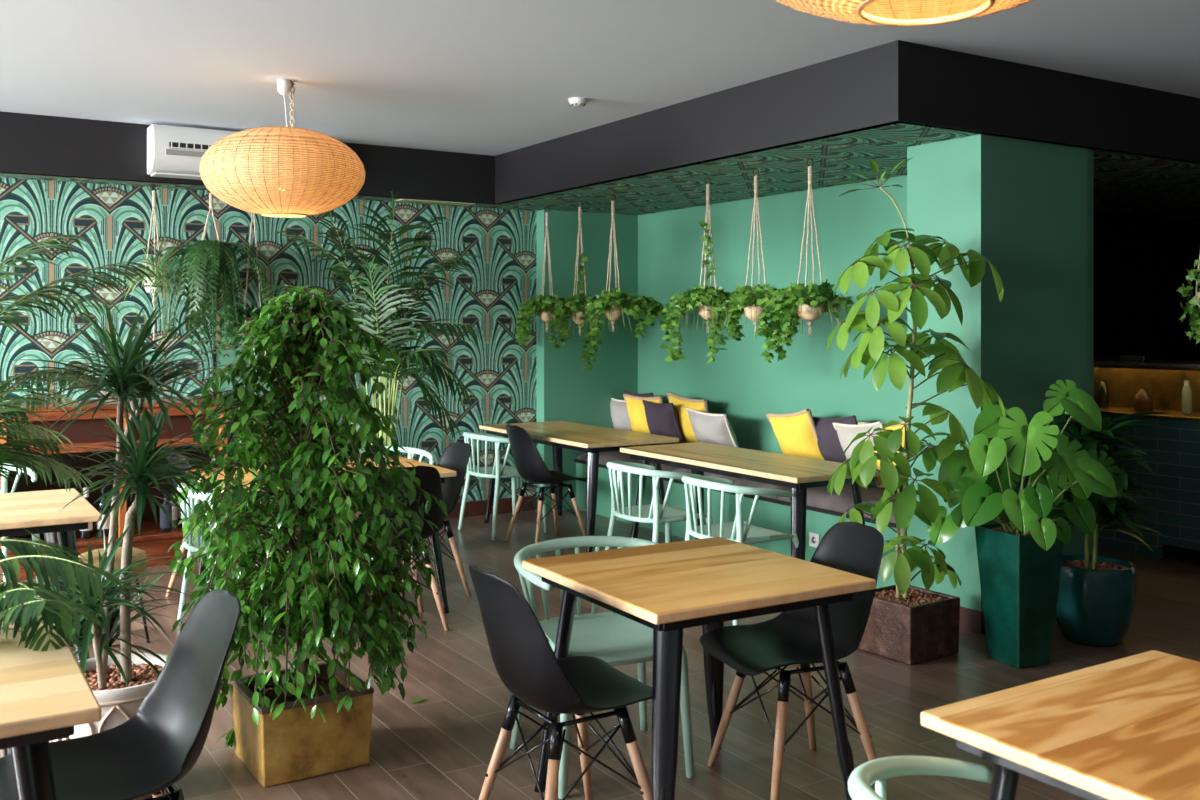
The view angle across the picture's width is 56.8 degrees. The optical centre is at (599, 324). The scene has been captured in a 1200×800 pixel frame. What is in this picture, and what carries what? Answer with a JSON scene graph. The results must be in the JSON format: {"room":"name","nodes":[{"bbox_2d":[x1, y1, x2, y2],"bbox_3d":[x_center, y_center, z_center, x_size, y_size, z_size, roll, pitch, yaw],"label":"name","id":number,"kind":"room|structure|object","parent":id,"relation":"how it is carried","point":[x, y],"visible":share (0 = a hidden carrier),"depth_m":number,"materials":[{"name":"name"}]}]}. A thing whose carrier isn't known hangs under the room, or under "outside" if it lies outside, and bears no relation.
{"room":"cafe","nodes":[
{"label":"cafe","id":0,"kind":"room"},
{"bbox_2d":[151,172,201,179],"bbox_3d":[-2.436,-0.976,7.475,1.084,0.012,0.160,0,0,-32],"label":"flap","id":1,"kind":"object","parent":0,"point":[182,175],"depth_m":7.25,"materials":[{"name":"white plastic"}]},
{"bbox_2d":[0,111,494,203],"bbox_3d":[-4.334,-1.125,6.431,8.265,0.370,0.060,0,0,-32],"label":"ceiling beam","id":2,"kind":"structure","parent":0,"point":[32,144],"depth_m":7.21,"materials":[{"name":"black paint"}]},
{"bbox_2d":[147,124,236,179],"bbox_3d":[-2.424,-1.130,7.456,1.130,0.320,0.225,0,0,-32],"label":"air conditioner","id":3,"kind":"object","parent":2,"relation":"attached to","point":[172,151],"visible":0.41,"depth_m":7.18,"materials":[{"name":"white plastic"}]},
{"bbox_2d":[169,142,209,150],"bbox_3d":[-2.349,-1.155,7.375,0.972,0.038,0.008,0,0,-32],"label":"grille","id":4,"kind":"object","parent":3,"relation":"attached to","point":[173,146],"depth_m":7.19,"materials":[{"name":"white plastic"}]},
{"bbox_2d":[0,178,535,512],"bbox_3d":[-4.308,0.105,6.848,8.950,2.830,0.120,0,0,-32],"label":"wall","id":5,"kind":"structure","parent":0,"point":[500,372],"depth_m":8.08,"materials":[{"name":"paper"}]},
{"bbox_2d":[213,345,291,405],"bbox_3d":[-2.395,0.355,7.954,0.724,0.430,0.028,0,0,-32],"label":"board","id":6,"kind":"object","parent":5,"relation":"attached to","point":[226,360],"visible":0.02,"depth_m":7.80,"materials":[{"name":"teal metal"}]},
{"bbox_2d":[271,495,536,530],"bbox_3d":[-4.250,1.460,6.802,8.800,0.120,0.018,0,0,-32],"label":"baseboard","id":7,"kind":"structure","parent":5,"relation":"attached to","point":[472,508],"depth_m":8.87,"materials":[{"name":"brown wood"}]},
{"bbox_2d":[396,199,474,205],"bbox_3d":[-1.259,-0.936,8.473,0.593,0.008,0.155,0,0,-32],"label":"trim","id":8,"kind":"structure","parent":5,"relation":"attached to","point":[399,200],"depth_m":8.44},
{"bbox_2d":[354,504,402,559],"bbox_3d":[-1.434,1.350,7.300,0.390,0.340,0.390,0,0,-32],"label":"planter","id":9,"kind":"object","parent":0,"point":[357,513],"depth_m":7.17,"materials":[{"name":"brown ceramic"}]},
{"bbox_2d":[536,210,637,510],"bbox_3d":[-0.123,0.105,9.386,0.940,2.830,0.250,0,0,-32],"label":"wall pier","id":10,"kind":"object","parent":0,"point":[565,391],"visible":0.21,"depth_m":9.22,"materials":[{"name":"green paint"}]},
{"bbox_2d":[0,0,1199,155],"bbox_3d":[0.766,-1.370,3.680,14.400,0.120,11.030,0,0,-32],"label":"ceiling","id":11,"kind":"structure","parent":0,"point":[482,77],"depth_m":5.38,"materials":[{"name":"white paint"}]},
{"bbox_2d":[199,79,365,217],"bbox_3d":[-1.690,-0.947,5.935,0.855,0.726,0.855,0,0,-32],"label":"pendant lamp","id":12,"kind":"object","parent":11,"relation":"hanging from","point":[270,171],"visible":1,"depth_m":5.64,"materials":[{"name":"wicker"}]},
{"bbox_2d":[569,97,586,106],"bbox_3d":[-0.128,-1.289,6.434,0.110,0.042,0.110,0,0,-32],"label":"smoke detector","id":13,"kind":"object","parent":11,"relation":"attached to","point":[574,101],"visible":1,"depth_m":6.40,"materials":[{"name":"white plastic"}]},
{"bbox_2d":[775,0,1033,25],"bbox_3d":[0.600,-0.947,2.050,0.855,0.726,0.855,0,0,35],"label":"pendant lamp","id":14,"kind":"object","parent":11,"relation":"hanging from","point":[869,12],"visible":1,"depth_m":2.17,"materials":[{"name":"wicker"}]},
{"bbox_2d":[0,509,1199,799],"bbox_3d":[0.766,1.580,3.680,14.400,0.120,11.030,0,0,-32],"label":"floor","id":15,"kind":"structure","parent":0,"point":[439,746],"depth_m":4.39,"materials":[{"name":"brown wood"}]},
{"bbox_2d":[0,463,42,596],"bbox_3d":[-3.420,1.153,6.095,0.522,0.739,0.601,0,0,37],"label":"spindle chair","id":16,"kind":"object","parent":15,"relation":"on","point":[4,488],"visible":0.21,"depth_m":6.35,"materials":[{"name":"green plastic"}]},
{"bbox_2d":[0,621,100,799],"bbox_3d":[-1.555,1.145,2.365,0.800,0.750,0.800,0,0,-32],"label":"dining table","id":17,"kind":"object","parent":15,"relation":"on","point":[44,695],"visible":0.85,"depth_m":2.27,"materials":[{"name":"brown wood"}]},
{"bbox_2d":[0,488,101,660],"bbox_3d":[-2.678,1.145,4.618,1.000,0.750,0.850,0,0,-32],"label":"dining table","id":18,"kind":"object","parent":15,"relation":"on","point":[37,512],"visible":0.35,"depth_m":4.56,"materials":[{"name":"brown wood"}]},
{"bbox_2d":[0,234,161,651],"bbox_3d":[-1.633,0.630,3.207,1.121,1.779,1.560,0,0,6],"label":"potted palm","id":19,"kind":"object","parent":15,"relation":"on","point":[22,606],"visible":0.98,"depth_m":3.07,"materials":[{"name":"plant"}]},
{"bbox_2d":[0,396,226,580],"bbox_3d":[-3.131,1.005,7.112,1.326,1.030,0.620,0,0,-32],"label":"bench","id":20,"kind":"object","parent":15,"relation":"on","point":[156,543],"visible":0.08,"depth_m":7.02,"materials":[{"name":"red wood"}]},
{"bbox_2d":[27,534,40,540],"bbox_3d":[-3.466,1.169,6.796,0.073,0.302,0.073,0,0,-32],"label":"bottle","id":21,"kind":"object","parent":20,"relation":"on","point":[29,537],"visible":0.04,"depth_m":6.76,"materials":[{"name":"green glass"}]},
{"bbox_2d":[79,487,92,538],"bbox_3d":[-3.185,1.164,6.877,0.075,0.312,0.075,0,0,-32],"label":"bottle","id":22,"kind":"object","parent":20,"relation":"on","point":[87,533],"visible":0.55,"depth_m":6.86,"materials":[{"name":"clear glass"}]},
{"bbox_2d":[1,518,183,553],"bbox_3d":[-3.134,1.335,7.116,1.266,0.030,0.590,0,0,-32],"label":"shelf","id":23,"kind":"object","parent":20,"relation":"attached to","point":[150,533],"depth_m":7.00,"materials":[{"name":"red wood"}]},
{"bbox_2d":[97,483,110,536],"bbox_3d":[-3.098,1.153,6.932,0.081,0.332,0.081,0,0,-32],"label":"bottle","id":24,"kind":"object","parent":20,"relation":"on","point":[105,530],"visible":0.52,"depth_m":6.90,"materials":[{"name":"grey glass"}]},
{"bbox_2d":[160,488,171,531],"bbox_3d":[-2.786,1.184,7.126,0.073,0.272,0.073,0,0,-32],"label":"bottle","id":25,"kind":"object","parent":20,"relation":"on","point":[165,523],"visible":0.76,"depth_m":7.10,"materials":[{"name":"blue glass"}]},
{"bbox_2d":[170,492,177,527],"bbox_3d":[-2.787,1.199,7.244,0.061,0.241,0.061,0,0,-32],"label":"bottle","id":26,"kind":"object","parent":20,"relation":"on","point":[174,509],"visible":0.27,"depth_m":7.22,"materials":[{"name":"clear glass"}]},
{"bbox_2d":[179,510,181,525],"bbox_3d":[-2.737,1.149,7.322,0.077,0.342,0.077,0,0,-32],"label":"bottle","id":27,"kind":"object","parent":20,"relation":"on","point":[180,517],"visible":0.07,"depth_m":7.29,"materials":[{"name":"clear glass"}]},
{"bbox_2d":[78,547,149,642],"bbox_3d":[-2.330,1.302,5.300,0.316,0.438,0.316,0,0,-32],"label":"stool","id":28,"kind":"object","parent":15,"relation":"on","point":[136,552],"visible":0.36,"depth_m":5.26,"materials":[{"name":"beige wood"}]},
{"bbox_2d":[1,288,233,799],"bbox_3d":[-1.586,0.696,3.621,0.763,1.648,0.879,0,0,1],"label":"tree","id":29,"kind":"object","parent":15,"relation":"on","point":[120,682],"visible":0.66,"depth_m":3.55,"materials":[{"name":"green plant"}]},
{"bbox_2d":[0,589,240,799],"bbox_3d":[-1.153,1.103,2.671,0.543,0.841,0.469,0,0,-34],"label":"shell chair","id":30,"kind":"object","parent":15,"relation":"on","point":[151,751],"visible":0.95,"depth_m":2.79,"materials":[{"name":"black plastic"}]},
{"bbox_2d":[165,450,258,596],"bbox_3d":[-2.135,1.103,6.187,0.543,0.841,0.469,0,0,-41],"label":"shell chair","id":31,"kind":"object","parent":15,"relation":"on","point":[183,549],"visible":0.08,"depth_m":6.20,"materials":[{"name":"plastic"}]},
{"bbox_2d":[177,481,288,624],"bbox_3d":[-1.821,1.153,5.527,0.522,0.739,0.601,0,0,-32],"label":"spindle chair","id":32,"kind":"object","parent":15,"relation":"on","point":[191,546],"visible":0.2,"depth_m":5.40,"materials":[{"name":"green plastic"}]},
{"bbox_2d":[166,285,447,786],"bbox_3d":[-1.042,0.689,3.885,0.932,1.662,0.900,0,0,-37],"label":"fig","id":33,"kind":"object","parent":15,"relation":"on","point":[303,720],"visible":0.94,"depth_m":3.76,"materials":[{"name":"plant"}]},
{"bbox_2d":[230,662,373,786],"bbox_3d":[-1.047,1.387,3.890,0.395,0.265,0.390,0,0,-32],"label":"planter","id":34,"kind":"object","parent":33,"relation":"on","point":[292,746],"depth_m":3.75,"materials":[{"name":"metal"}]},
{"bbox_2d":[190,456,456,612],"bbox_3d":[-1.475,1.145,5.875,1.200,0.750,0.800,0,0,-32],"label":"dining table","id":35,"kind":"object","parent":15,"relation":"on","point":[434,539],"visible":0.2,"depth_m":5.85,"materials":[{"name":"brown wood"}]},
{"bbox_2d":[259,188,490,559],"bbox_3d":[-1.483,0.301,7.170,1.387,2.437,1.273,0,0,-32],"label":"potted palm","id":36,"kind":"object","parent":15,"relation":"on","point":[401,334],"visible":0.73,"depth_m":7.19,"materials":[{"name":"green plant"}]},
{"bbox_2d":[338,446,434,570],"bbox_3d":[-1.333,1.153,6.951,0.601,0.739,0.522,0,0,-32],"label":"spindle chair","id":37,"kind":"object","parent":15,"relation":"on","point":[411,451],"visible":0.09,"depth_m":7.17,"materials":[{"name":"green plastic"}]},
{"bbox_2d":[348,466,448,630],"bbox_3d":[-1.041,1.103,5.602,0.469,0.841,0.543,0,0,-27],"label":"shell chair","id":38,"kind":"object","parent":15,"relation":"on","point":[429,477],"visible":0.3,"depth_m":5.50,"materials":[{"name":"black plastic"}]},
{"bbox_2d":[388,442,470,596],"bbox_3d":[-1.013,1.103,6.311,0.543,0.841,0.469,0,0,-32],"label":"shell chair","id":39,"kind":"object","parent":15,"relation":"on","point":[455,457],"visible":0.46,"depth_m":6.38,"materials":[{"name":"black plastic"}]},
{"bbox_2d":[458,432,547,539],"bbox_3d":[-0.725,1.153,8.166,0.522,0.739,0.601,0,0,-35],"label":"spindle chair","id":40,"kind":"object","parent":15,"relation":"on","point":[497,471],"visible":0.76,"depth_m":7.99,"materials":[{"name":"green plastic"}]},
{"bbox_2d":[505,424,585,542],"bbox_3d":[-0.377,1.103,7.729,0.543,0.841,0.469,0,0,-32],"label":"shell chair","id":41,"kind":"object","parent":15,"relation":"on","point":[529,463],"visible":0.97,"depth_m":7.61,"materials":[{"name":"black plastic"}]},
{"bbox_2d":[468,565,651,799],"bbox_3d":[-0.102,1.103,3.240,0.543,0.841,0.469,0,0,-32],"label":"shell chair","id":42,"kind":"object","parent":15,"relation":"on","point":[524,659],"visible":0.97,"depth_m":3.14,"materials":[{"name":"black plastic"}]},
{"bbox_2d":[479,421,678,551],"bbox_3d":[-0.194,1.145,8.057,0.740,0.750,1.600,0,0,-32],"label":"dining table","id":43,"kind":"object","parent":15,"relation":"on","point":[591,439],"visible":0.66,"depth_m":7.60,"materials":[{"name":"brown wood"}]},
{"bbox_2d":[510,536,694,798],"bbox_3d":[0.003,1.153,3.883,0.601,0.739,0.522,0,0,-21],"label":"spindle chair","id":44,"kind":"object","parent":15,"relation":"on","point":[616,639],"visible":0.55,"depth_m":3.87,"materials":[{"name":"green plastic"}]},
{"bbox_2d":[605,461,712,549],"bbox_3d":[0.324,1.153,6.367,0.522,0.739,0.601,0,0,-32],"label":"spindle chair","id":45,"kind":"object","parent":15,"relation":"on","point":[655,513],"visible":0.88,"depth_m":6.21,"materials":[{"name":"green plastic"}]},
{"bbox_2d":[523,537,875,799],"bbox_3d":[0.291,1.145,3.500,0.800,0.750,0.800,0,0,-30],"label":"dining table","id":46,"kind":"object","parent":15,"relation":"on","point":[670,588],"visible":0.81,"depth_m":3.35,"materials":[{"name":"brown wood"}]},
{"bbox_2d":[574,451,906,587],"bbox_3d":[1.050,1.263,7.739,0.653,0.515,3.780,0,0,-32],"label":"bench","id":47,"kind":"object","parent":15,"relation":"on","point":[824,510],"visible":0.23,"depth_m":7.22,"materials":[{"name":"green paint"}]},
{"bbox_2d":[610,398,631,430],"bbox_3d":[0.235,0.802,9.286,0.213,0.385,0.397,0,0,-38],"label":"cushion","id":48,"kind":"object","parent":47,"relation":"on","point":[619,412],"visible":0.32,"depth_m":9.23,"materials":[{"name":"grey fabric"}]},
{"bbox_2d":[624,390,652,396],"bbox_3d":[0.347,0.750,9.163,0.226,0.409,0.425,0,0,-20],"label":"cushion","id":49,"kind":"object","parent":47,"relation":"attached to","point":[625,391],"visible":0.22,"depth_m":9.11,"materials":[{"name":"fabric"}]},
{"bbox_2d":[623,394,662,433],"bbox_3d":[0.383,0.766,8.877,0.428,0.426,0.222,0,0,44],"label":"cushion","id":50,"kind":"object","parent":47,"relation":"on","point":[635,406],"visible":0.42,"depth_m":8.82,"materials":[{"name":"yellow fabric"}]},
{"bbox_2d":[642,400,683,443],"bbox_3d":[0.495,0.765,8.587,0.221,0.355,0.397,0,0,-33],"label":"cushion","id":51,"kind":"object","parent":47,"relation":"on","point":[662,419],"visible":0.82,"depth_m":8.46,"materials":[{"name":"fabric"}]},
{"bbox_2d":[666,392,708,442],"bbox_3d":[0.707,0.761,8.528,0.224,0.478,0.516,0,0,-34],"label":"cushion","id":52,"kind":"object","parent":47,"relation":"on","point":[680,403],"visible":0.38,"depth_m":8.44,"materials":[{"name":"yellow fabric"}]},
{"bbox_2d":[685,407,738,447],"bbox_3d":[0.830,0.785,8.071,0.234,0.352,0.466,0,0,-35],"label":"cushion","id":53,"kind":"object","parent":47,"relation":"on","point":[711,428],"visible":0.75,"depth_m":7.94,"materials":[{"name":"grey fabric"}]},
{"bbox_2d":[766,408,823,459],"bbox_3d":[1.346,0.780,7.470,0.238,0.468,0.492,0,0,-25],"label":"cushion","id":54,"kind":"object","parent":47,"relation":"on","point":[795,433],"visible":0.64,"depth_m":7.35,"materials":[{"name":"yellow fabric"}]},
{"bbox_2d":[809,532,818,547],"bbox_3d":[1.306,1.311,6.767,0.009,0.085,0.085,0,0,-32],"label":"wall socket","id":55,"kind":"object","parent":47,"relation":"attached to","point":[813,537],"visible":0.85,"depth_m":6.76,"materials":[{"name":"white plastic"}]},
{"bbox_2d":[813,415,857,462],"bbox_3d":[1.564,0.775,7.234,0.236,0.407,0.447,0,0,-22],"label":"cushion","id":56,"kind":"object","parent":47,"relation":"on","point":[830,448],"visible":0.44,"depth_m":7.18,"materials":[{"name":"fabric"}]},
{"bbox_2d":[832,421,882,478],"bbox_3d":[1.684,0.797,6.970,0.236,0.423,0.452,0,0,-25],"label":"cushion","id":57,"kind":"object","parent":47,"relation":"on","point":[846,433],"visible":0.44,"depth_m":6.95,"materials":[{"name":"beige fabric"}]},
{"bbox_2d":[858,421,904,487],"bbox_3d":[1.802,0.797,6.820,0.226,0.463,0.445,0,0,-24],"label":"cushion","id":58,"kind":"object","parent":47,"relation":"on","point":[879,483],"visible":0.17,"depth_m":6.73,"materials":[{"name":"yellow fabric"}]},
{"bbox_2d":[682,475,798,624],"bbox_3d":[0.714,1.153,5.768,0.522,0.739,0.601,0,0,-31],"label":"spindle chair","id":59,"kind":"object","parent":15,"relation":"on","point":[740,531],"visible":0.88,"depth_m":5.63,"materials":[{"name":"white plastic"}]},
{"bbox_2d":[620,442,879,559],"bbox_3d":[0.828,1.145,6.451,0.640,0.750,1.640,0,0,-32],"label":"dining table","id":60,"kind":"object","parent":15,"relation":"on","point":[797,473],"visible":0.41,"depth_m":6.18,"materials":[{"name":"brown wood"}]},
{"bbox_2d":[700,522,887,799],"bbox_3d":[0.659,1.103,3.707,0.543,0.841,0.469,0,0,-21],"label":"shell chair","id":61,"kind":"object","parent":15,"relation":"on","point":[791,637],"visible":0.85,"depth_m":3.74,"materials":[{"name":"black plastic"}]},
{"bbox_2d":[827,157,1004,664],"bbox_3d":[1.462,0.359,5.144,0.812,2.313,0.583,0,0,3],"label":"tree","id":62,"kind":"object","parent":15,"relation":"on","point":[908,624],"visible":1,"depth_m":5.04,"materials":[{"name":"green plant"}]},
{"bbox_2d":[848,756,992,799],"bbox_3d":[0.713,1.153,1.849,0.522,0.739,0.601,0,0,-26],"label":"spindle chair","id":63,"kind":"object","parent":15,"relation":"on","point":[860,781],"visible":1,"depth_m":2.08,"materials":[{"name":"green plastic"}]},
{"bbox_2d":[927,379,1123,668],"bbox_3d":[1.973,0.887,5.002,0.876,1.265,0.463,0,0,-18],"label":"plant","id":64,"kind":"object","parent":15,"relation":"on","point":[1020,558],"visible":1,"depth_m":4.93,"materials":[{"name":"green plant"}]},
{"bbox_2d":[921,650,1199,799],"bbox_3d":[1.188,1.145,2.087,0.800,0.750,0.800,0,0,-32],"label":"dining table","id":65,"kind":"object","parent":15,"relation":"on","point":[1127,728],"visible":1,"depth_m":2.13,"materials":[{"name":"brown wood"}]},
{"bbox_2d":[1028,411,1171,646],"bbox_3d":[2.374,0.946,5.358,0.643,1.149,0.629,0,0,-32],"label":"potted plant","id":66,"kind":"object","parent":15,"relation":"on","point":[1097,594],"visible":0.7,"depth_m":5.23,"materials":[{"name":"green plant"}]},
{"bbox_2d":[1098,406,1199,563],"bbox_3d":[4.031,1.052,7.230,0.740,0.935,3.190,0,0,-32],"label":"bar counter","id":67,"kind":"object","parent":15,"relation":"on","point":[1174,461],"depth_m":7.19,"materials":[{"name":"teal tile"}]},
{"bbox_2d":[1098,379,1108,407],"bbox_3d":[3.546,0.484,7.817,0.070,0.200,0.070,0,0,-32],"label":"jar","id":68,"kind":"object","parent":67,"relation":"on","point":[1103,389],"visible":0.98,"depth_m":7.79,"materials":[{"name":"clear glass"}]},
{"bbox_2d":[1134,388,1153,410],"bbox_3d":[3.705,0.509,7.563,0.120,0.150,0.120,0,0,-32],"label":"jar","id":69,"kind":"object","parent":67,"relation":"on","point":[1143,399],"visible":0.98,"depth_m":7.52,"materials":[{"name":"brown glass"}]},
{"bbox_2d":[1094,358,1199,411],"bbox_3d":[3.978,0.415,7.191,0.632,0.339,3.180,0,0,-32],"label":"backsplash","id":70,"kind":"structure","parent":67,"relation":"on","point":[1165,379],"depth_m":7.66,"materials":[{"name":"wood"}]},
{"bbox_2d":[1120,355,1144,361],"bbox_3d":[3.563,0.225,7.432,0.020,0.040,0.170,0,0,-32],"label":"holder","id":71,"kind":"object","parent":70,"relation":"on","point":[1122,357],"visible":1,"depth_m":7.42,"materials":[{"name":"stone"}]},
{"bbox_2d":[1099,406,1199,420],"bbox_3d":[4.032,0.595,7.229,0.740,0.019,3.188,0,0,-32],"label":"countertop","id":72,"kind":"structure","parent":67,"relation":"on","point":[1112,410],"depth_m":7.41,"materials":[{"name":"brown wood"}]},
{"bbox_2d":[1182,380,1191,413],"bbox_3d":[3.864,0.474,7.308,0.060,0.220,0.060,0,0,-32],"label":"bottle","id":73,"kind":"object","parent":67,"relation":"on","point":[1186,390],"visible":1,"depth_m":7.29,"materials":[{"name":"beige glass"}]},
{"bbox_2d":[0,121,1199,218],"bbox_3d":[-0.878,-0.950,6.311,14.000,0.020,4.425,0,0,-32],"label":"ceiling","id":74,"kind":"structure","parent":0,"point":[1131,183],"depth_m":7.12,"materials":[{"name":"paint"}]},
{"bbox_2d":[108,184,184,340],"bbox_3d":[-2.989,-0.410,7.383,0.560,1.066,0.550,0,0,-32],"label":"spider plant","id":75,"kind":"object","parent":74,"relation":"hanging from","point":[148,287],"visible":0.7,"depth_m":7.38,"materials":[{"name":"green plant"}]},
{"bbox_2d":[142,189,273,364],"bbox_3d":[-2.586,-0.333,7.439,0.878,1.220,0.569,0,0,-29],"label":"hanging fern","id":76,"kind":"object","parent":74,"relation":"hanging from","point":[207,268],"visible":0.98,"depth_m":7.42,"materials":[{"name":"green plant"}]},
{"bbox_2d":[215,213,279,357],"bbox_3d":[-2.413,-0.320,7.657,0.486,1.246,0.271,0,0,-32],"label":"trailing plant","id":77,"kind":"object","parent":74,"relation":"hanging from","point":[249,314],"visible":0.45,"depth_m":7.63,"materials":[{"name":"green plant"}]},
{"bbox_2d":[514,207,566,345],"bbox_3d":[-0.428,-0.385,8.842,0.470,1.113,0.527,0,0,-32],"label":"ivy","id":78,"kind":"object","parent":74,"relation":"hanging from","point":[541,305],"visible":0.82,"depth_m":8.80,"materials":[{"name":"plant"}]},
{"bbox_2d":[539,309,553,321],"bbox_3d":[-0.422,-0.075,8.847,0.124,0.100,0.124,0,0,-32],"label":"pot","id":79,"kind":"object","parent":78,"relation":"on","point":[545,312],"depth_m":8.79,"materials":[{"name":"ceramic"}]},
{"bbox_2d":[547,201,606,370],"bbox_3d":[-0.159,-0.300,8.418,0.481,1.283,0.482,0,0,-32],"label":"ivy","id":80,"kind":"object","parent":74,"relation":"hanging from","point":[573,306],"visible":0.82,"depth_m":8.36,"materials":[{"name":"plant"}]},
{"bbox_2d":[572,311,584,323],"bbox_3d":[-0.152,-0.055,8.414,0.124,0.100,0.124,0,0,-32],"label":"pot","id":81,"kind":"object","parent":80,"relation":"on","point":[576,317],"depth_m":8.36,"materials":[{"name":"ceramic"}]},
{"bbox_2d":[584,195,666,350],"bbox_3d":[0.167,-0.375,7.979,0.613,1.133,0.431,0,0,14],"label":"ivy","id":82,"kind":"object","parent":74,"relation":"hanging from","point":[611,303],"visible":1,"depth_m":7.98,"materials":[{"name":"plant"}]},
{"bbox_2d":[605,307,621,319],"bbox_3d":[0.094,-0.085,8.021,0.124,0.100,0.124,0,0,-32],"label":"pot","id":83,"kind":"object","parent":82,"relation":"on","point":[611,315],"depth_m":7.97,"materials":[{"name":"ceramic"}]},
{"bbox_2d":[659,177,744,362],"bbox_3d":[0.671,-0.348,7.068,0.533,1.188,0.493,0,0,-32],"label":"ivy","id":84,"kind":"object","parent":74,"relation":"hanging from","point":[704,298],"visible":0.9,"depth_m":7.02,"materials":[{"name":"plant"}]},
{"bbox_2d":[698,304,715,318],"bbox_3d":[0.688,-0.085,7.070,0.124,0.100,0.124,0,0,-32],"label":"pot","id":85,"kind":"object","parent":84,"relation":"on","point":[706,312],"depth_m":7.02,"materials":[{"name":"ceramic"}]},
{"bbox_2d":[712,168,801,342],"bbox_3d":[0.944,-0.413,6.675,0.472,1.061,0.496,0,0,43],"label":"ivy","id":86,"kind":"object","parent":74,"relation":"hanging from","point":[747,300],"visible":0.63,"depth_m":6.64,"materials":[{"name":"plant"}]},
{"bbox_2d":[744,304,765,320],"bbox_3d":[0.938,-0.075,6.671,0.144,0.100,0.144,0,0,-32],"label":"pot","id":87,"kind":"object","parent":86,"relation":"on","point":[752,311],"depth_m":6.61,"materials":[{"name":"ceramic"}]},
{"bbox_2d":[754,158,854,362],"bbox_3d":[1.180,-0.361,6.271,0.530,1.162,0.483,0,0,-32],"label":"ivy","id":88,"kind":"object","parent":74,"relation":"hanging from","point":[810,301],"visible":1,"depth_m":6.24,"materials":[{"name":"plant"}]},
{"bbox_2d":[796,303,823,320],"bbox_3d":[1.187,-0.075,6.272,0.160,0.100,0.160,0,0,-32],"label":"pot","id":89,"kind":"object","parent":88,"relation":"on","point":[809,312],"depth_m":6.21,"materials":[{"name":"ceramic"}]},
{"bbox_2d":[494,40,906,204],"bbox_3d":[0.288,-1.125,6.889,0.060,0.370,4.180,0,0,-32],"label":"ceiling beam","id":90,"kind":"structure","parent":0,"point":[867,87],"depth_m":6.15,"materials":[{"name":"black paint"}]},
{"bbox_2d":[638,150,1093,554],"bbox_3d":[1.425,0.105,7.853,0.100,2.830,4.490,0,0,-32],"label":"wall","id":91,"kind":"structure","parent":0,"point":[738,384],"depth_m":8.02,"materials":[{"name":"green paint"}]},
{"bbox_2d":[982,611,985,633],"bbox_3d":[2.275,1.465,5.705,0.935,0.110,0.015,0,0,-32],"label":"baseboard","id":92,"kind":"structure","parent":91,"relation":"attached to","point":[984,632],"depth_m":5.45,"materials":[{"name":"brown wood"}]},
{"bbox_2d":[907,134,1087,611],"bbox_3d":[2.111,0.105,5.891,0.855,2.830,0.474,0,0,-32],"label":"wall column","id":93,"kind":"structure","parent":0,"point":[1021,205],"depth_m":5.66,"materials":[{"name":"green paint"}]},
{"bbox_2d":[959,606,982,634],"bbox_3d":[1.747,1.465,5.654,0.015,0.110,0.489,0,0,-32],"label":"baseboard","id":94,"kind":"structure","parent":93,"relation":"attached to","point":[971,620],"depth_m":5.49,"materials":[{"name":"brown wood"}]},
{"bbox_2d":[1055,554,1136,646],"bbox_3d":[2.376,1.332,5.360,0.388,0.376,0.388,0,0,-32],"label":"planter","id":95,"kind":"object","parent":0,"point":[1097,596],"depth_m":5.22,"materials":[{"name":"teal ceramic"}]},
{"bbox_2d":[1094,211,1183,359],"bbox_3d":[3.417,0.105,8.798,4.280,2.830,0.100,0,0,-32],"label":"wall","id":96,"kind":"structure","parent":0,"point":[1139,259],"depth_m":9.48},
{"bbox_2d":[1177,257,1199,343],"bbox_3d":[3.092,-0.411,5.602,0.334,1.064,0.326,0,0,-32],"label":"ivy","id":97,"kind":"object","parent":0,"point":[1194,321],"visible":1,"depth_m":5.63,"materials":[{"name":"plant"}]},
{"bbox_2d":[1196,292,1199,308],"bbox_3d":[3.088,-0.116,5.600,0.150,0.100,0.150,0,0,-32],"label":"pot","id":98,"kind":"object","parent":97,"relation":"on","point":[1197,293],"depth_m":5.60,"materials":[{"name":"ceramic"}]},
{"bbox_2d":[1184,218,1199,360],"bbox_3d":[7.415,0.105,6.343,0.100,2.830,8.300,0,0,-32],"label":"wall","id":99,"kind":"structure","parent":0,"point":[1191,225],"depth_m":9.79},
{"bbox_2d":[904,42,1199,163],"bbox_3d":[3.817,-1.125,6.654,5.675,0.370,0.040,0,0,-32],"label":"ceiling beam","id":100,"kind":"structure","parent":99,"relation":"attached to","point":[946,88],"depth_m":5.67,"materials":[{"name":"black paint"}]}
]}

